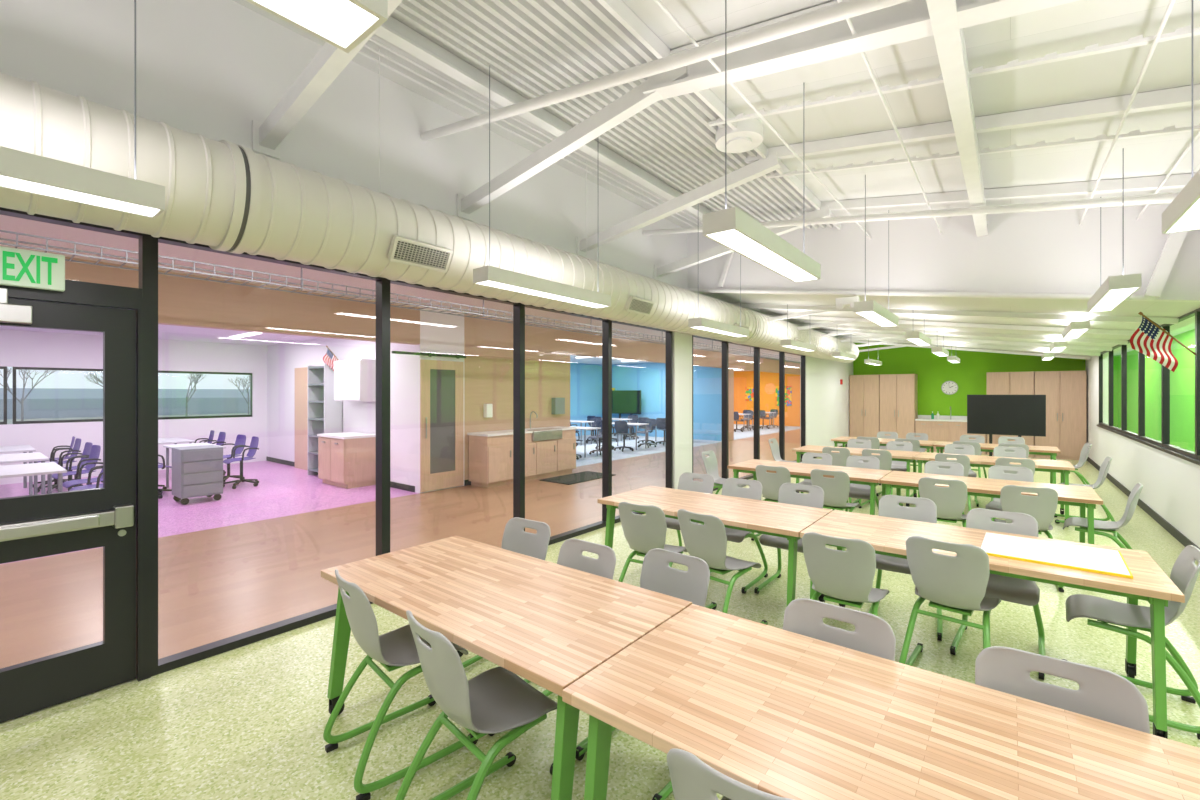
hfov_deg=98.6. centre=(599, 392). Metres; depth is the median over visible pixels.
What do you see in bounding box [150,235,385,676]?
window
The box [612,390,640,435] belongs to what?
display screen
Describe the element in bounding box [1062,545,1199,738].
chair
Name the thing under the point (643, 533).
chair
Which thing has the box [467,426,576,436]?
countertop
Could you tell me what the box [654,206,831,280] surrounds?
brace
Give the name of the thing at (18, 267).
exit sign
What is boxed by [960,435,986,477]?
chair
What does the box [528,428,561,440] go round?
basin
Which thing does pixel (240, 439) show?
chair
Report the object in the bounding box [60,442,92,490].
chair
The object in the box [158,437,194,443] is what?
student desk
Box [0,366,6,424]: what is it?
window
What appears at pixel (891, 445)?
chair
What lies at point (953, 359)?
pendant light
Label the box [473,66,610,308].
pendant light
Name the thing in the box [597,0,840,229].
edge angle
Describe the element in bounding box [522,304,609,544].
window
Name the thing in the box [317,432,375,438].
countertop
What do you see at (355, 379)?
upper cabinet
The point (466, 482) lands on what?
baseboard
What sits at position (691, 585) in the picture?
chair
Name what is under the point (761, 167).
brace
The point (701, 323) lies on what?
pendant light
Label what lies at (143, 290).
window
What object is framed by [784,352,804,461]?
window
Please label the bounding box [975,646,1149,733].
chair
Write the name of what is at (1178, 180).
rafter
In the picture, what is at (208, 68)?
wall
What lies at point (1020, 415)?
display screen
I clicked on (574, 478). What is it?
floor mat
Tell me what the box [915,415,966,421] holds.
countertop
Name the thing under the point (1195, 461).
trim
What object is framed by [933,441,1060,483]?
work table
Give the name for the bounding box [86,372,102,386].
bare tree
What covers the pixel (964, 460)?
chair
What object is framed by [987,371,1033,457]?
tall cabinet
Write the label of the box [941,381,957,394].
wall clock
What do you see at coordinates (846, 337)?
rafter
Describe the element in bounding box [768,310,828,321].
brace
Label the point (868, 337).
brace
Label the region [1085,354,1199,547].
wall
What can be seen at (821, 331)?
rafter
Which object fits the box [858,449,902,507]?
chair
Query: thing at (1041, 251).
wall
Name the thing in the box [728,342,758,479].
window
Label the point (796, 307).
rafter
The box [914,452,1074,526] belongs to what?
work table
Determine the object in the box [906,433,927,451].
chair
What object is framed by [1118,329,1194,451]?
wall
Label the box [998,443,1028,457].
chair
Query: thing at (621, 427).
chair
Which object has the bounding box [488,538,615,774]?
chair
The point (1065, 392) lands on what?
tall cabinet
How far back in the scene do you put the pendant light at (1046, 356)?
11.13 m
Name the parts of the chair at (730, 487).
seat, backrest, leg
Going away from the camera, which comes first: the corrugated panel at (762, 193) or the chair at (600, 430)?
the corrugated panel at (762, 193)
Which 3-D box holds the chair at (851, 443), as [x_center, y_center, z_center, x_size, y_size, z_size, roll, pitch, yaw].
[4.315,1.222,8.692,0.456,0.855,0.551,0,0,40]
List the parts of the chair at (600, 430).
seat, backrest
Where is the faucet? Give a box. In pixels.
[530,411,537,428]
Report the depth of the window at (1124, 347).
8.73 m
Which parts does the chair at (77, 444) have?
armrest, seat, armrest, backrest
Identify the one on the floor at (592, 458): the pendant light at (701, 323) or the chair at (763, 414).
the chair at (763, 414)
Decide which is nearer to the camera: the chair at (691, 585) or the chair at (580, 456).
the chair at (691, 585)
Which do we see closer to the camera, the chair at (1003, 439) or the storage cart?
the storage cart
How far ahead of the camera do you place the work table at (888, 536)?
2.77 m
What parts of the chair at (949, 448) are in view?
backrest, seat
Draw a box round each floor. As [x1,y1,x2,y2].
[0,429,1199,799]
[576,424,799,466]
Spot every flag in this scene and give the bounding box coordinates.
[323,346,338,370]
[1130,312,1195,371]
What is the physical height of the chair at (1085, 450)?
0.855 m
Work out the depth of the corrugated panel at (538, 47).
3.22 m
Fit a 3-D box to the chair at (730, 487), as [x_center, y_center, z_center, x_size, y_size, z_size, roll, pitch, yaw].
[1.176,1.222,4.579,0.456,0.855,0.551,0,0,38]
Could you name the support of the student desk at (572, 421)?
on the floor at (592, 458)
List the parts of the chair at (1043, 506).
seat, backrest, leg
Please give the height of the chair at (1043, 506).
0.855 m
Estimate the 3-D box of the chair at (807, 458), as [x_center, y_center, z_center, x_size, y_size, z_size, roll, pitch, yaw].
[2.740,1.222,6.657,0.456,0.855,0.551,0,0,38]
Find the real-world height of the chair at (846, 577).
0.855 m
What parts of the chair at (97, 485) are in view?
seat, armrest, armrest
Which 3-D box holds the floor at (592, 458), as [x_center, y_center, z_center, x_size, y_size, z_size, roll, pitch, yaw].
[2.325,1.700,20.512,6.700,0.100,25.000,0,0,38]
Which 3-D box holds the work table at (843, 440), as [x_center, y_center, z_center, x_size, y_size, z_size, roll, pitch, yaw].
[5.473,1.280,9.980,1.690,0.740,0.835,0,0,38]
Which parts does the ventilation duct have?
hanger rod, register frame, hanger rod, register frame, hanger rod, register frame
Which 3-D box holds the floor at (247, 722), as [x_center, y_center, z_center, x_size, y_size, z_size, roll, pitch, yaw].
[3.291,1.700,14.313,15.930,0.100,33.500,0,0,38]
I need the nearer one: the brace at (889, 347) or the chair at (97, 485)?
the chair at (97, 485)
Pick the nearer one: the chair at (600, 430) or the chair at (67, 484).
the chair at (67, 484)
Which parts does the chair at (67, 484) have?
seat, armrest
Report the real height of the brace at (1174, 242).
0.867 m
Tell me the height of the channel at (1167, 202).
0.519 m
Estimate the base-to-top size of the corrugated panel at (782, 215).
0.224 m
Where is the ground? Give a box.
[0,413,249,423]
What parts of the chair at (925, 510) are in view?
leg, seat, backrest, leg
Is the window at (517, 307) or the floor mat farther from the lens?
the floor mat
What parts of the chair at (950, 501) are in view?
seat frame, seat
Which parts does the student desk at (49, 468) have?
leg, leg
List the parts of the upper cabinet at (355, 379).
door, door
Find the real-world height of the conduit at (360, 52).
0.018 m
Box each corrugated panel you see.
[393,0,657,97]
[546,77,756,171]
[653,157,811,212]
[745,207,832,228]
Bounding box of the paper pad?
[981,532,1132,578]
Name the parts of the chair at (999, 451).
backrest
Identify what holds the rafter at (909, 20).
attached to the wall at (1171, 483)
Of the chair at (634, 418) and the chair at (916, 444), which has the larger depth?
the chair at (634, 418)
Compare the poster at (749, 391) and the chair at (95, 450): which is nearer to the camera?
the chair at (95, 450)
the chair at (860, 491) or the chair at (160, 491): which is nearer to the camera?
the chair at (860, 491)
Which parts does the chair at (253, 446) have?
seat, armrest, armrest, backrest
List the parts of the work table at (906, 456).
leg, leg, leg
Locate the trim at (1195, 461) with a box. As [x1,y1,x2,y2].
[1097,424,1199,464]
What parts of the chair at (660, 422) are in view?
backrest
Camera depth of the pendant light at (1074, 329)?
6.39 m
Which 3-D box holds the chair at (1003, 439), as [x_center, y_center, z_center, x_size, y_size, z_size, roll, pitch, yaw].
[7.358,1.222,9.210,0.456,0.855,0.551,0,0,35]
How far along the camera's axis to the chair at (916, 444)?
8.97 m
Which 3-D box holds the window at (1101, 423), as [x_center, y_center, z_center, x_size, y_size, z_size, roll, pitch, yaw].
[10.255,-0.095,10.466,0.060,1.550,1.450,0,0,38]
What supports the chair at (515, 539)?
on the floor at (247, 722)
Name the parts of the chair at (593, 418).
backrest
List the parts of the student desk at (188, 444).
leg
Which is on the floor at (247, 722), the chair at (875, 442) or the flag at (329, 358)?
the chair at (875, 442)
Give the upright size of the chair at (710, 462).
0.855 m
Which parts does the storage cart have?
drawer, drawer, drawer, drawer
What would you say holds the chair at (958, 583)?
on the floor at (247, 722)
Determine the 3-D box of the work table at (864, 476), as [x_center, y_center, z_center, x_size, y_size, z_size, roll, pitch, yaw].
[2.517,1.280,6.262,1.690,0.740,0.835,0,0,38]
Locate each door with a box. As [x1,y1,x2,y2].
[0,285,150,722]
[295,367,307,469]
[392,351,465,491]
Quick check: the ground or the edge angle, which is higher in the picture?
the edge angle
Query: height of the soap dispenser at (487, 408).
0.250 m
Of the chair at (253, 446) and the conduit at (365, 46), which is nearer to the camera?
the conduit at (365, 46)
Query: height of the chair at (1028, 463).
0.855 m
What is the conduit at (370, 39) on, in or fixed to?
attached to the wall
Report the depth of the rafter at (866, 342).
13.31 m
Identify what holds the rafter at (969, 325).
attached to the ceiling at (1038, 306)
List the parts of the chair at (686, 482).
leg, seat, backrest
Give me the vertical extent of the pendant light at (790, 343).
0.692 m
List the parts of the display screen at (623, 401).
panel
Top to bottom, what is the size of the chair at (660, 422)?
0.859 m
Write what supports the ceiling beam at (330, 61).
attached to the wall at (208, 68)
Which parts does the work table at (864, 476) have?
leg, leg, leg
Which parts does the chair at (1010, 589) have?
leg, backrest, seat, leg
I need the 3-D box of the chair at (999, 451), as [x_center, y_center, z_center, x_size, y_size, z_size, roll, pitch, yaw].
[5.915,1.222,7.461,0.456,0.855,0.551,0,0,40]
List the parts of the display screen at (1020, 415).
panel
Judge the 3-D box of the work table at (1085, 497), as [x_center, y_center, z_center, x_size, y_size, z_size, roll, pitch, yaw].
[3.845,1.280,5.205,1.690,0.740,0.835,0,0,38]
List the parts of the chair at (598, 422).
backrest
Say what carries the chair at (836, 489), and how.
on the floor at (247, 722)
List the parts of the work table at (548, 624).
leg, leg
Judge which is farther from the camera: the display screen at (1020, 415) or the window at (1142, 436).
the display screen at (1020, 415)
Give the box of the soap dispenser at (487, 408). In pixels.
[483,404,492,417]
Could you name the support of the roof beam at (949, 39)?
attached to the wall
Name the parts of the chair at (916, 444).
backrest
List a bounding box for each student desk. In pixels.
[0,445,35,494]
[0,452,48,494]
[0,462,66,492]
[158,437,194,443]
[163,443,225,487]
[570,420,593,444]
[570,426,600,457]
[612,418,631,440]
[612,422,648,449]
[752,412,775,427]
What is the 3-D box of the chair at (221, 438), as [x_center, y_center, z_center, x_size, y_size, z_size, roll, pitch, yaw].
[-7.763,1.221,10.264,0.588,0.859,0.580,0,0,39]
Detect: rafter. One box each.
[642,0,1078,100]
[730,303,1178,323]
[744,84,1199,163]
[765,314,1134,335]
[793,323,1127,344]
[802,173,1195,211]
[812,329,1111,350]
[834,335,1100,355]
[851,341,1090,359]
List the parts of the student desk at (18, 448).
leg, leg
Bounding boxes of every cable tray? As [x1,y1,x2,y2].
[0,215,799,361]
[0,230,799,362]
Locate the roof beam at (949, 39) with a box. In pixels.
[926,0,987,236]
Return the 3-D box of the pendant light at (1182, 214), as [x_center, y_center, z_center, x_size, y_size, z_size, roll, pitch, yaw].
[2.365,-1.300,1.913,0.170,1.061,1.380,0,0,38]
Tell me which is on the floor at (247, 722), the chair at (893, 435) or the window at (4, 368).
the chair at (893, 435)
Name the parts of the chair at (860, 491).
seat, backrest, leg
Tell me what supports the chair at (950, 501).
on the floor at (247, 722)
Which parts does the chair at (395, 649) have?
backrest, leg, seat frame, leg, seat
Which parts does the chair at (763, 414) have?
backrest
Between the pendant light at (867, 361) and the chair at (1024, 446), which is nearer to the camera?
the chair at (1024, 446)
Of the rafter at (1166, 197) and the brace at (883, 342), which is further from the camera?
the brace at (883, 342)
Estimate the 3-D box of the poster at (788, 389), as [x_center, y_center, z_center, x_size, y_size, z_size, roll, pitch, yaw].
[9.204,0.150,25.867,0.800,1.000,0.011,0,0,38]
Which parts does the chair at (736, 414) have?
backrest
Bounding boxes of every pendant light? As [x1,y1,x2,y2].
[0,0,164,217]
[245,0,387,52]
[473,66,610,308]
[688,255,748,336]
[703,0,820,281]
[781,304,815,350]
[832,351,855,359]
[854,175,897,326]
[864,339,881,364]
[905,331,930,345]
[931,335,948,355]
[947,356,959,362]
[1041,352,1054,359]
[1049,336,1067,351]
[1062,314,1089,338]
[1087,148,1141,311]
[1162,0,1199,233]
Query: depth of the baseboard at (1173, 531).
6.71 m
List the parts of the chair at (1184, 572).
seat, seat frame, leg, leg, backrest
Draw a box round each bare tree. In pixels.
[0,367,55,420]
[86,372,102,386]
[186,374,205,415]
[229,376,249,414]
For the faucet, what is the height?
0.362 m
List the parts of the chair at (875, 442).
backrest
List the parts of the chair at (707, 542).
backrest, leg, seat frame, seat, leg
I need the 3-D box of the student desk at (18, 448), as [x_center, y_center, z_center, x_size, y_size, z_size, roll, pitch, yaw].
[-9.753,1.280,8.461,1.200,0.740,0.600,0,0,38]
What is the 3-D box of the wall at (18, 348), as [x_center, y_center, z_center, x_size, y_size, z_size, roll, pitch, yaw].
[-10.724,0.200,9.489,0.200,2.900,8.500,0,0,38]
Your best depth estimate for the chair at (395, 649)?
2.26 m
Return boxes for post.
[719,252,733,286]
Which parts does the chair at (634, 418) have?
backrest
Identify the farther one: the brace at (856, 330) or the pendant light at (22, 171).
the brace at (856, 330)
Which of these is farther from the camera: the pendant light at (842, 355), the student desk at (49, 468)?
the pendant light at (842, 355)
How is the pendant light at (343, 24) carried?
hanging from the ceiling at (1077, 25)
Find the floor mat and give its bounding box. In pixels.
[539,471,615,484]
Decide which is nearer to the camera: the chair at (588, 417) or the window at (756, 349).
the window at (756, 349)
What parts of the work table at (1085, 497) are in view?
leg, leg, leg, leg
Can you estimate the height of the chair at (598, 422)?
0.859 m
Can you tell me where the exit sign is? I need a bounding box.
[0,246,64,291]
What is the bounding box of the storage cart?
[172,445,222,504]
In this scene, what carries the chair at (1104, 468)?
on the floor at (247, 722)
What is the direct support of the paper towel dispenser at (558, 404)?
attached to the wall at (182, 301)
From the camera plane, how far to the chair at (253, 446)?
9.13 m
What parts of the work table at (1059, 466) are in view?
leg, leg, leg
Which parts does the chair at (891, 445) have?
seat, backrest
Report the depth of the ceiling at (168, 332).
10.32 m
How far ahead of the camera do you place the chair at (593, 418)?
17.24 m
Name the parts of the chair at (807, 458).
seat, backrest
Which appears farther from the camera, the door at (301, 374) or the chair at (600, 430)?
the chair at (600, 430)
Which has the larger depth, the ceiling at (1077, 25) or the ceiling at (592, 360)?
the ceiling at (592, 360)
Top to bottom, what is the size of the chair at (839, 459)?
0.855 m
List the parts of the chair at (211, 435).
backrest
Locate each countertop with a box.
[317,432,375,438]
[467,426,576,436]
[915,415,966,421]
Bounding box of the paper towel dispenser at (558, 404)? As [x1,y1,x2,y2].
[551,398,564,413]
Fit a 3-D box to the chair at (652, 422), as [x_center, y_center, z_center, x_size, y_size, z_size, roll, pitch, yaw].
[1.418,1.221,15.765,0.580,0.859,0.588,0,0,-42]
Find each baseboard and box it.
[266,457,414,491]
[464,480,470,485]
[1087,457,1199,548]
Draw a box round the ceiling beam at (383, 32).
[374,16,711,218]
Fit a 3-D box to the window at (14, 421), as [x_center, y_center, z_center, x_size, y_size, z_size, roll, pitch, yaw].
[-10.155,0.045,10.205,0.100,1.050,1.930,0,0,38]
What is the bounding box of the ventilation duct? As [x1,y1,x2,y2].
[0,48,858,362]
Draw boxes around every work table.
[321,536,691,799]
[562,604,1199,799]
[597,486,832,606]
[727,459,891,514]
[792,445,920,506]
[800,510,1184,738]
[831,436,936,452]
[879,471,1102,543]
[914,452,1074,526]
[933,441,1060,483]
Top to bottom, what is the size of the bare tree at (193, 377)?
5.904 m
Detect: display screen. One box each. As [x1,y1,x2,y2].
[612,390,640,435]
[967,395,1045,455]
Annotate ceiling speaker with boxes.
[715,118,762,152]
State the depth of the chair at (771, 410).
24.91 m
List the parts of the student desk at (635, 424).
leg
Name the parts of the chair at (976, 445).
backrest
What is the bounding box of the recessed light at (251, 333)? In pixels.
[229,332,261,338]
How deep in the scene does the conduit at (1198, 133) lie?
3.82 m
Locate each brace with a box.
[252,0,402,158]
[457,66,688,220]
[577,152,781,256]
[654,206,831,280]
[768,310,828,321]
[797,321,851,329]
[821,329,870,336]
[840,336,881,342]
[855,341,894,346]
[859,346,906,351]
[1144,231,1187,297]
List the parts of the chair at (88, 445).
armrest, seat, armrest, backrest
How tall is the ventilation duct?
1.641 m
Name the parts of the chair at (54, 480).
seat, armrest, backrest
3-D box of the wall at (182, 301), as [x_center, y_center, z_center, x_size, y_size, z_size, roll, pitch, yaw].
[2.242,0.125,15.147,0.150,3.050,33.500,0,0,38]
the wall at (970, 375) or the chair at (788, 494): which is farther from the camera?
the wall at (970, 375)
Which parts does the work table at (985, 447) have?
leg, leg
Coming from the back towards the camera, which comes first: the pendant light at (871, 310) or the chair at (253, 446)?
the chair at (253, 446)
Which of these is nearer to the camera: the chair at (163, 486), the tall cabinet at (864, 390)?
the chair at (163, 486)
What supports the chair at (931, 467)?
on the floor at (247, 722)
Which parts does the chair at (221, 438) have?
backrest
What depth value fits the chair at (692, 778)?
1.12 m
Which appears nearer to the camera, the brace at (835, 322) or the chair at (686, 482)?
the chair at (686, 482)
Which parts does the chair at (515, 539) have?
leg, backrest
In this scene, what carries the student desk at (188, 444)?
on the floor at (247, 722)
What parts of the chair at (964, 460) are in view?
backrest, leg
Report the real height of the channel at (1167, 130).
0.519 m
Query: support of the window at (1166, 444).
in the wall at (1171, 483)
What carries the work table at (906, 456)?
on the floor at (247, 722)
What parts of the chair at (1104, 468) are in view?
seat, leg, leg, backrest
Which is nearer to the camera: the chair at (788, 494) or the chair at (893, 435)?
the chair at (788, 494)
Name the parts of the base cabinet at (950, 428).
drawer, door, drawer, door, drawer, door, door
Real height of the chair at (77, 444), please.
0.859 m
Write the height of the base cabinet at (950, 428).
1.282 m
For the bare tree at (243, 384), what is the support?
on the ground
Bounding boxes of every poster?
[745,387,753,400]
[776,386,791,405]
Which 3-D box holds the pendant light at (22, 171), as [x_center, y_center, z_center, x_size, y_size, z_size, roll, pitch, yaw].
[-2.327,-1.565,1.685,0.170,1.590,1.380,0,0,38]
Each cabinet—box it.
[317,432,375,488]
[334,359,375,401]
[467,411,576,487]
[849,375,879,437]
[880,374,917,438]
[915,406,986,454]
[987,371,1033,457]
[1034,370,1086,460]
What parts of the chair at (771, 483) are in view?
backrest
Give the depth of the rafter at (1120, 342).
9.47 m
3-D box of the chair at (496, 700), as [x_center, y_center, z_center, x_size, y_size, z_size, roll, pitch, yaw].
[-0.435,1.222,1.962,0.551,0.855,0.456,0,0,-43]
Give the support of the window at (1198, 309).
in the wall at (1171, 483)
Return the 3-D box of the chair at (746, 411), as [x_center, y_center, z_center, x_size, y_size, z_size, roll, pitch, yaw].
[6.566,1.221,23.041,0.588,0.859,0.580,0,0,39]
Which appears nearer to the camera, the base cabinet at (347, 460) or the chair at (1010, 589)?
the chair at (1010, 589)
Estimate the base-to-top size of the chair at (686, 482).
0.855 m
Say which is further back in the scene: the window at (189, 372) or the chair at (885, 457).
the window at (189, 372)
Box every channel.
[708,25,1199,125]
[767,125,1199,177]
[1104,202,1170,206]
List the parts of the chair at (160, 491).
armrest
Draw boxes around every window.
[0,207,149,297]
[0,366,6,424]
[12,367,102,423]
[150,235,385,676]
[158,371,251,419]
[386,278,521,552]
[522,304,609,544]
[610,320,672,523]
[692,335,727,490]
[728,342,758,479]
[759,347,783,459]
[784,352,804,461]
[1099,351,1108,427]
[1109,344,1121,432]
[1122,339,1138,438]
[1139,325,1161,446]
[1162,310,1195,458]
[1196,308,1199,459]
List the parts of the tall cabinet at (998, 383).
door, door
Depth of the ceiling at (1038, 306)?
7.59 m
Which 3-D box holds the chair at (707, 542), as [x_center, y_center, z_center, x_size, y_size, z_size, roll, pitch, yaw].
[0.828,1.222,3.615,0.551,0.855,0.456,0,0,-43]
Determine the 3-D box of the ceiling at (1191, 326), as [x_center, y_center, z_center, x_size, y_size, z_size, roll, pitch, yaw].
[10.462,-1.600,8.928,2.000,0.100,33.000,0,0,38]
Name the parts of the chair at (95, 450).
seat, armrest, armrest, backrest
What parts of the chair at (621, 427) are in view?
backrest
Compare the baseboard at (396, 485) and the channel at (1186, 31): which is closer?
the channel at (1186, 31)
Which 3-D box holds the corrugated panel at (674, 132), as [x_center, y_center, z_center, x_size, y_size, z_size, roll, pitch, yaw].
[0.480,-2.241,4.381,1.138,0.224,1.635,0,0,38]
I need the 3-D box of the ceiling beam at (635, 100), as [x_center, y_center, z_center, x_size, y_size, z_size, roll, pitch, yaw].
[-0.341,-1.852,3.989,2.318,0.524,0.160,0,0,38]
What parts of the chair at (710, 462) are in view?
backrest, seat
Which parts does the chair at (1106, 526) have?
seat, seat frame, leg, leg, backrest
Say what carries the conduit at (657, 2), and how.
attached to the rafter at (909, 20)
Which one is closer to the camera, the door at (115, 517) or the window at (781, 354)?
the door at (115, 517)
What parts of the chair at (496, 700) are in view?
backrest, leg, seat frame, leg, seat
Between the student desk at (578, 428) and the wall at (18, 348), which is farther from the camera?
the student desk at (578, 428)
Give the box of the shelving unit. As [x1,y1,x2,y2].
[308,364,341,474]
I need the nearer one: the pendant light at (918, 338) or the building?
the pendant light at (918, 338)
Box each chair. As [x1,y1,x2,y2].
[33,436,74,487]
[38,438,82,491]
[52,445,100,486]
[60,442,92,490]
[63,462,102,487]
[69,467,102,490]
[158,455,171,498]
[158,462,166,488]
[194,430,213,443]
[204,432,225,475]
[220,434,245,482]
[223,436,258,488]
[323,569,477,799]
[395,610,556,799]
[462,517,550,682]
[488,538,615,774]
[575,548,709,799]
[576,432,582,459]
[585,416,601,443]
[587,416,601,440]
[588,422,601,454]
[595,420,615,449]
[613,421,633,451]
[618,502,687,581]
[623,415,638,438]
[637,417,654,443]
[637,418,656,447]
[655,418,665,444]
[665,472,713,545]
[667,748,794,799]
[677,509,767,624]
[702,450,745,493]
[710,478,767,593]
[734,412,742,431]
[741,410,753,429]
[751,465,790,540]
[754,483,823,597]
[760,410,768,428]
[766,409,778,427]
[768,438,801,462]
[783,598,895,660]
[796,452,834,509]
[802,532,889,615]
[810,469,859,511]
[822,447,858,502]
[845,455,879,511]
[847,439,871,461]
[856,436,881,484]
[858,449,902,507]
[868,495,942,640]
[876,441,914,496]
[877,431,897,449]
[895,438,919,465]
[899,536,1000,665]
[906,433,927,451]
[918,477,966,526]
[924,461,963,513]
[935,453,970,510]
[945,444,978,506]
[950,508,1044,679]
[952,441,980,477]
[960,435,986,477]
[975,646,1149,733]
[986,465,1033,510]
[990,446,1025,501]
[991,457,1034,521]
[994,485,1063,591]
[998,436,1024,443]
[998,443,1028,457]
[1054,456,1114,523]
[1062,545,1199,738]
[1063,483,1142,548]
[1070,443,1091,484]
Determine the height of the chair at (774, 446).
0.855 m
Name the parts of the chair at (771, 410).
backrest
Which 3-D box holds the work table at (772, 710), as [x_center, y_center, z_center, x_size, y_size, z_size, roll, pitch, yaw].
[0.804,1.280,1.382,1.690,0.740,0.835,0,0,38]
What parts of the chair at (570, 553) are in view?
leg, leg, backrest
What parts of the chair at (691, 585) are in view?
leg, leg, backrest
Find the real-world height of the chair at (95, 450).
0.859 m
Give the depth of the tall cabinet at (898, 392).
15.06 m
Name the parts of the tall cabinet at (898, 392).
door, door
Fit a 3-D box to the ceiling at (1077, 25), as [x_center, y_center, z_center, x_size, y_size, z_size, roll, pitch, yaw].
[0.189,-2.168,2.150,5.740,0.981,10.800,0,0,38]
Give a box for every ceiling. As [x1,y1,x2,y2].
[0,324,322,345]
[233,0,1199,227]
[570,355,747,370]
[702,293,1199,356]
[1108,322,1194,355]
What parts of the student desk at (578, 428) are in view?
leg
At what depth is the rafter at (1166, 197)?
4.75 m
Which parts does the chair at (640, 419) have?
backrest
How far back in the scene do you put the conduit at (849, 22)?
3.35 m
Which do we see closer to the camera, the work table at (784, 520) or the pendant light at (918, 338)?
the work table at (784, 520)
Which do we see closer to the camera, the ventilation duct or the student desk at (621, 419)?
the ventilation duct
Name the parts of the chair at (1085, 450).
leg, backrest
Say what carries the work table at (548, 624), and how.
on the floor at (247, 722)
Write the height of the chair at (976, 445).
0.855 m
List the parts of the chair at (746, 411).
backrest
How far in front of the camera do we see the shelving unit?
10.34 m
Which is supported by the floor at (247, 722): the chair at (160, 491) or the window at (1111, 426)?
the chair at (160, 491)
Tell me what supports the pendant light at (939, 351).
hanging from the ceiling at (1038, 306)
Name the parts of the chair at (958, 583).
leg, backrest, seat frame, seat, leg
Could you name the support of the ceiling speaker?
attached to the ceiling at (1077, 25)
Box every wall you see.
[0,0,852,488]
[0,329,266,484]
[65,257,799,479]
[267,309,463,492]
[570,362,799,440]
[687,205,1199,301]
[853,343,1084,415]
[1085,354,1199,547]
[1108,355,1117,426]
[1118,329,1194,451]
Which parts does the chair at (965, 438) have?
backrest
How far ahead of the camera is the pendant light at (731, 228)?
2.73 m
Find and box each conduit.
[358,51,693,226]
[363,45,699,225]
[369,38,702,223]
[383,23,705,213]
[654,0,870,238]
[837,0,941,234]
[1079,0,1175,224]
[1136,131,1199,219]
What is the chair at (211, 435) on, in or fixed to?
on the floor at (247, 722)
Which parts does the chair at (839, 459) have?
backrest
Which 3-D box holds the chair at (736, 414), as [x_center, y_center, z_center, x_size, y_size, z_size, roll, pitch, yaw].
[5.845,1.221,22.055,0.588,0.859,0.580,0,0,45]
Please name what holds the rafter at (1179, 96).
attached to the wall at (1171, 483)
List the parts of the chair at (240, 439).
seat, armrest, backrest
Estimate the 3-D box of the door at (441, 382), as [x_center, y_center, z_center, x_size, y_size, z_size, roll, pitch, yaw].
[-2.813,0.475,8.614,0.072,2.310,1.380,0,0,38]
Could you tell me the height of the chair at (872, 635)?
0.855 m
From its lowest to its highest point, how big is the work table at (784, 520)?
0.740 m
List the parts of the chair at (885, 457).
leg, backrest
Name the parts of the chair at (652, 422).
backrest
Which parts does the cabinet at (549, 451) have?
door, door, door, door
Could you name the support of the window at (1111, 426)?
in the wall at (1171, 483)
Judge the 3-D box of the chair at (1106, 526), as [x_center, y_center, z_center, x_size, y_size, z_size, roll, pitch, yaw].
[4.512,1.222,4.651,0.551,0.855,0.456,0,0,44]
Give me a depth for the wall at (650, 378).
19.89 m
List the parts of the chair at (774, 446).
backrest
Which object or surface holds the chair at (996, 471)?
on the floor at (247, 722)
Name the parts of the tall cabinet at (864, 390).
door, door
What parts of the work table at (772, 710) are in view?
leg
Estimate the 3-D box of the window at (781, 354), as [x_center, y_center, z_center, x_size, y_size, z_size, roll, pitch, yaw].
[3.577,0.350,10.859,0.100,2.600,1.450,0,0,38]
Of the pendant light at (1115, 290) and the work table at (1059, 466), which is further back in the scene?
the work table at (1059, 466)
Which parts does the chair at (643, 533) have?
leg, seat frame, backrest, seat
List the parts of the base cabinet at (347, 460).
door, door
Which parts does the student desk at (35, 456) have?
leg, leg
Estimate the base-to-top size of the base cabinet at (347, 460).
0.900 m
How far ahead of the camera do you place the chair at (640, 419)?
16.80 m
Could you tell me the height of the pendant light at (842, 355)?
0.692 m
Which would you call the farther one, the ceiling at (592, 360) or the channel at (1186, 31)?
the ceiling at (592, 360)
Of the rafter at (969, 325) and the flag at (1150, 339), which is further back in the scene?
the rafter at (969, 325)
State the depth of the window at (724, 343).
9.11 m
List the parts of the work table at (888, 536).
leg, leg, leg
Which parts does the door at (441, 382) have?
glass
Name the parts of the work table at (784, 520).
leg, leg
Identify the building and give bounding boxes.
[0,388,249,419]
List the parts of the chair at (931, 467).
backrest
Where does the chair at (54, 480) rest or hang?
on the floor at (247, 722)
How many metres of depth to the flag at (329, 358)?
9.88 m
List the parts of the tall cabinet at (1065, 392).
door, door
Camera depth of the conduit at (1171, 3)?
2.86 m
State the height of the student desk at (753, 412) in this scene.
0.740 m
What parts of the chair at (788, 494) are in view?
leg, seat, backrest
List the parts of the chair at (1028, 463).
backrest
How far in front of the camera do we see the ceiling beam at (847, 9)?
2.79 m
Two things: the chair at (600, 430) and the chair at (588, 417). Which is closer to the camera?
the chair at (600, 430)
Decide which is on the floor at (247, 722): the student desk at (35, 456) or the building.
the student desk at (35, 456)
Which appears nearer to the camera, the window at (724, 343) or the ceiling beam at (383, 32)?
the ceiling beam at (383, 32)
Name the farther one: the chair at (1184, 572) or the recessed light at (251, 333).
the recessed light at (251, 333)
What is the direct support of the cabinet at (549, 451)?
on the floor at (247, 722)

